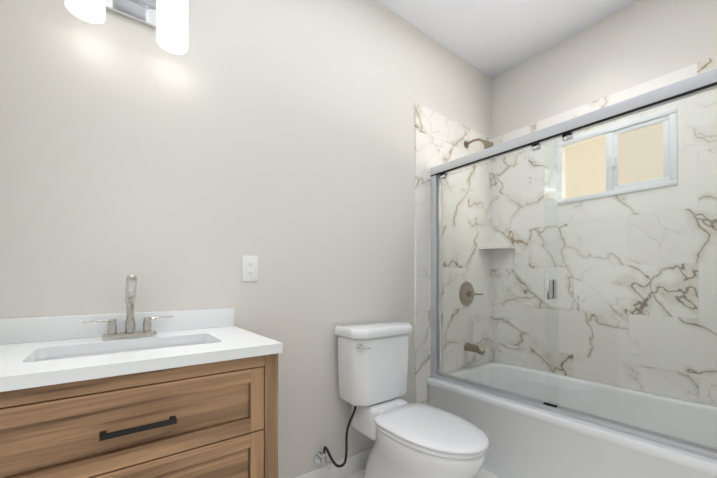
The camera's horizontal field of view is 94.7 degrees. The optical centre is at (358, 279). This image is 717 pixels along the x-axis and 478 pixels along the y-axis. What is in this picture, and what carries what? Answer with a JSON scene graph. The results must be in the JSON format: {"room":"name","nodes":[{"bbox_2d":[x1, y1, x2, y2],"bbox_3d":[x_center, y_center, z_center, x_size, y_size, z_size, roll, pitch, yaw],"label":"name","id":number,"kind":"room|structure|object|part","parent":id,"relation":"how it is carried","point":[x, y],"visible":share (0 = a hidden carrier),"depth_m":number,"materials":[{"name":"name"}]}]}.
{"room":"bathroom","nodes":[
{"label":"bathroom","id":0,"kind":"room"},
{"bbox_2d":[0,0,490,477],"bbox_3d":[-0.101,-0.297,1.903,3.190,2.775,0.120,0,0,-37],"label":"wall","id":1,"kind":"structure","parent":0,"point":[277,137],"depth_m":1.50,"materials":[{"name":"white paint"}]},
{"bbox_2d":[0,308,233,344],"bbox_3d":[-0.861,0.164,1.229,0.774,0.079,0.020,0,0,-37],"label":"backsplash","id":2,"kind":"structure","parent":1,"relation":"attached to","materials":[{"name":"white stone"}]},
{"bbox_2d":[65,0,187,53],"bbox_3d":[-0.815,-1.000,1.187,0.356,0.237,0.156,0,0,-37],"label":"sconce","id":3,"kind":"object","parent":1,"relation":"attached to","point":[167,20],"visible":1,"depth_m":1.21,"materials":[{"name":"white glass"}]},
{"bbox_3d":[-0.899,-0.981,1.089,0.104,0.198,0.104,0,0,-37],"label":"lamp shade","id":4,"kind":"part","parent":3,"relation":"part of","materials":[{"name":"white glass"}]},
{"bbox_3d":[-0.699,-0.980,1.243,0.104,0.198,0.104,0,0,-37],"label":"lamp shade","id":5,"kind":"part","parent":3,"relation":"part of","materials":[{"name":"white glass"}]},
{"bbox_2d":[242,255,257,280],"bbox_3d":[-0.496,-0.051,1.517,0.072,0.118,0.010,0,0,-37],"label":"outlet","id":6,"kind":"object","parent":1,"relation":"attached to","point":[249,268],"visible":1,"depth_m":1.51,"materials":[{"name":"white plastic"}]},
{"bbox_2d":[295,447,371,477],"bbox_3d":[-0.091,1.040,1.818,1.178,0.100,0.014,0,0,-37],"label":"baseboard","id":7,"kind":"structure","parent":1,"relation":"attached to","point":[356,462],"depth_m":1.82,"materials":[{"name":"white"}]},
{"bbox_2d":[415,103,491,404],"bbox_3d":[0.744,-0.037,2.464,0.924,2.262,0.012,0,0,-37],"label":"wall tile","id":8,"kind":"structure","parent":1,"relation":"attached to","point":[440,139],"depth_m":2.41,"materials":[{"name":"stone"}]},
{"bbox_2d":[459,282,482,305],"bbox_3d":[0.855,0.107,2.472,0.184,0.184,0.109,0,0,-37],"label":"shower valve","id":9,"kind":"object","parent":8,"relation":"attached to","point":[466,291],"depth_m":2.48,"materials":[{"name":"silver metal"}]},
{"bbox_2d":[464,342,484,354],"bbox_3d":[0.868,0.514,2.453,0.068,0.079,0.150,0,0,-37],"label":"tub spout","id":10,"kind":"object","parent":8,"relation":"attached to","point":[479,350],"depth_m":2.43,"materials":[{"name":"silver metal"}]},
{"bbox_2d":[464,138,493,148],"bbox_3d":[0.888,-0.995,2.435,0.068,0.133,0.218,0,0,-37],"label":"shower head","id":11,"kind":"object","parent":8,"relation":"attached to","point":[488,144],"visible":0.96,"depth_m":2.41},
{"bbox_2d":[479,246,514,250],"bbox_3d":[1.087,-0.250,2.600,0.190,0.018,0.190,0,0,-37],"label":"corner shelf","id":12,"kind":"object","parent":1,"relation":"attached to","point":[500,247],"depth_m":2.56,"materials":[{"name":"stone"}]},
{"bbox_2d":[344,468,500,477],"bbox_3d":[0.725,1.134,0.814,3.190,0.100,2.840,0,0,-37],"label":"floor","id":13,"kind":"structure","parent":0,"point":[482,473],"depth_m":1.84,"materials":[{"name":"tile"}]},
{"bbox_2d":[0,274,282,477],"bbox_3d":[-0.705,0.534,1.023,0.774,1.104,0.534,0,0,-37],"label":"bathroom vanity","id":14,"kind":"object","parent":13,"relation":"on","point":[129,393],"visible":1,"depth_m":0.90,"materials":[{"name":"brown wood"}]},
{"bbox_3d":[-0.567,0.370,0.845,0.580,0.193,0.022,0,0,-37],"label":"drawer panel","id":15,"kind":"part","parent":14,"relation":"part of","materials":[{"name":"brown wood"}]},
{"bbox_3d":[-0.567,0.608,0.844,0.670,0.753,0.022,0,0,-37],"label":"frame","id":16,"kind":"part","parent":14,"relation":"part of","materials":[{"name":"brown wood"}]},
{"bbox_3d":[-0.547,0.370,0.827,0.160,0.012,0.030,0,0,-37],"label":"drawer handle","id":17,"kind":"part","parent":14,"relation":"part of","materials":[{"name":"black metal"}]},
{"bbox_2d":[0,326,282,391],"bbox_3d":[-0.708,0.218,1.028,0.774,0.030,0.525,0,0,-37],"label":"countertop","id":18,"kind":"structure","parent":14,"relation":"on","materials":[{"name":"white stone"}]},
{"bbox_2d":[33,341,209,361],"bbox_3d":[-0.695,0.299,1.027,0.514,0.132,0.274,0,0,-37],"label":"sink","id":19,"kind":"object","parent":18,"relation":"in","point":[66,354],"depth_m":1.08,"materials":[{"name":"white ceramic"}]},
{"bbox_2d":[80,274,173,339],"bbox_3d":[-0.789,0.093,1.145,0.272,0.220,0.122,0,0,-37],"label":"faucet","id":20,"kind":"object","parent":18,"relation":"on","point":[130,333],"depth_m":1.16,"materials":[{"name":"silver metal"}]},
{"bbox_3d":[-0.567,0.568,0.844,0.580,0.194,0.022,0,0,-37],"label":"drawer panel","id":21,"kind":"part","parent":14,"relation":"part of","materials":[{"name":"brown wood"}]},
{"bbox_3d":[-0.713,0.659,1.035,0.760,0.853,0.503,0,0,-37],"label":"frame","id":22,"kind":"part","parent":14,"relation":"part of","materials":[{"name":"brown wood"}]},
{"bbox_2d":[313,321,488,477],"bbox_3d":[0.217,0.668,1.578,0.547,0.842,0.774,0,0,-37],"label":"toilet","id":23,"kind":"object","parent":13,"relation":"on","point":[416,440],"visible":1,"depth_m":1.66,"materials":[{"name":"white ceramic"}]},
{"bbox_3d":[0.023,0.334,1.640,0.049,0.028,0.068,0,0,-37],"label":"lever","id":24,"kind":"part","parent":23,"relation":"part of","materials":[{"name":"silver metal"}]},
{"bbox_3d":[0.103,0.475,1.820,0.407,0.350,0.197,0,0,-37],"label":"tank","id":25,"kind":"part","parent":23,"relation":"part of","materials":[{"name":"white ceramic"}]},
{"bbox_3d":[0.106,0.274,1.818,0.434,0.052,0.214,0,0,-37],"label":"tank lid","id":26,"kind":"part","parent":23,"relation":"part of","materials":[{"name":"white ceramic"}]},
{"bbox_3d":[0.338,0.693,1.512,0.372,0.022,0.505,0,0,-37],"label":"seat","id":27,"kind":"part","parent":23,"relation":"part of","materials":[{"name":"white plastic"}]},
{"bbox_3d":[0.340,0.671,1.510,0.376,0.021,0.516,0,0,-37],"label":"lid","id":28,"kind":"part","parent":23,"relation":"part of","materials":[{"name":"white plastic"}]},
{"bbox_2d":[427,68,716,477],"bbox_3d":[1.248,0.160,1.870,0.817,1.860,1.542,0,0,-37],"label":"bathtub","id":29,"kind":"object","parent":13,"relation":"on","point":[531,423],"visible":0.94,"depth_m":1.70,"materials":[{"name":"white plastic"}]},
{"bbox_3d":[0.781,-0.044,1.959,0.006,1.338,0.740,0,0,-37],"label":"shower door glass","id":30,"kind":"part","parent":29,"relation":"part of","materials":[{"name":"clear glass"}]},
{"bbox_3d":[1.187,-0.047,1.392,0.006,1.338,0.763,0,0,-37],"label":"shower door glass","id":31,"kind":"part","parent":29,"relation":"part of","materials":[{"name":"clear glass"}]},
{"bbox_2d":[376,0,638,77],"bbox_3d":[0.725,-1.741,0.831,3.190,0.100,2.840,0,0,-37],"label":"ceiling","id":32,"kind":"structure","parent":0,"point":[491,38],"depth_m":2.16,"materials":[{"name":"white paint"}]},
{"bbox_2d":[491,0,716,138],"bbox_3d":[1.944,-0.298,1.754,0.120,2.775,2.600,0,0,-37],"label":"wall","id":33,"kind":"structure","parent":0,"point":[636,43],"depth_m":2.12,"materials":[{"name":"white paint"}]},
{"bbox_2d":[492,56,716,405],"bbox_3d":[1.580,-0.039,2.121,0.012,2.262,1.548,0,0,-37],"label":"wall tile","id":34,"kind":"structure","parent":33,"relation":"attached to","point":[663,229],"depth_m":2.06,"materials":[{"name":"stone"}]},
{"bbox_2d":[557,106,677,204],"bbox_3d":[1.614,-0.748,2.109,0.067,0.440,0.620,0,0,-37],"label":"window","id":35,"kind":"structure","parent":33,"relation":"in","point":[585,187],"depth_m":2.06,"materials":[{"name":"white plastic"}]}
]}

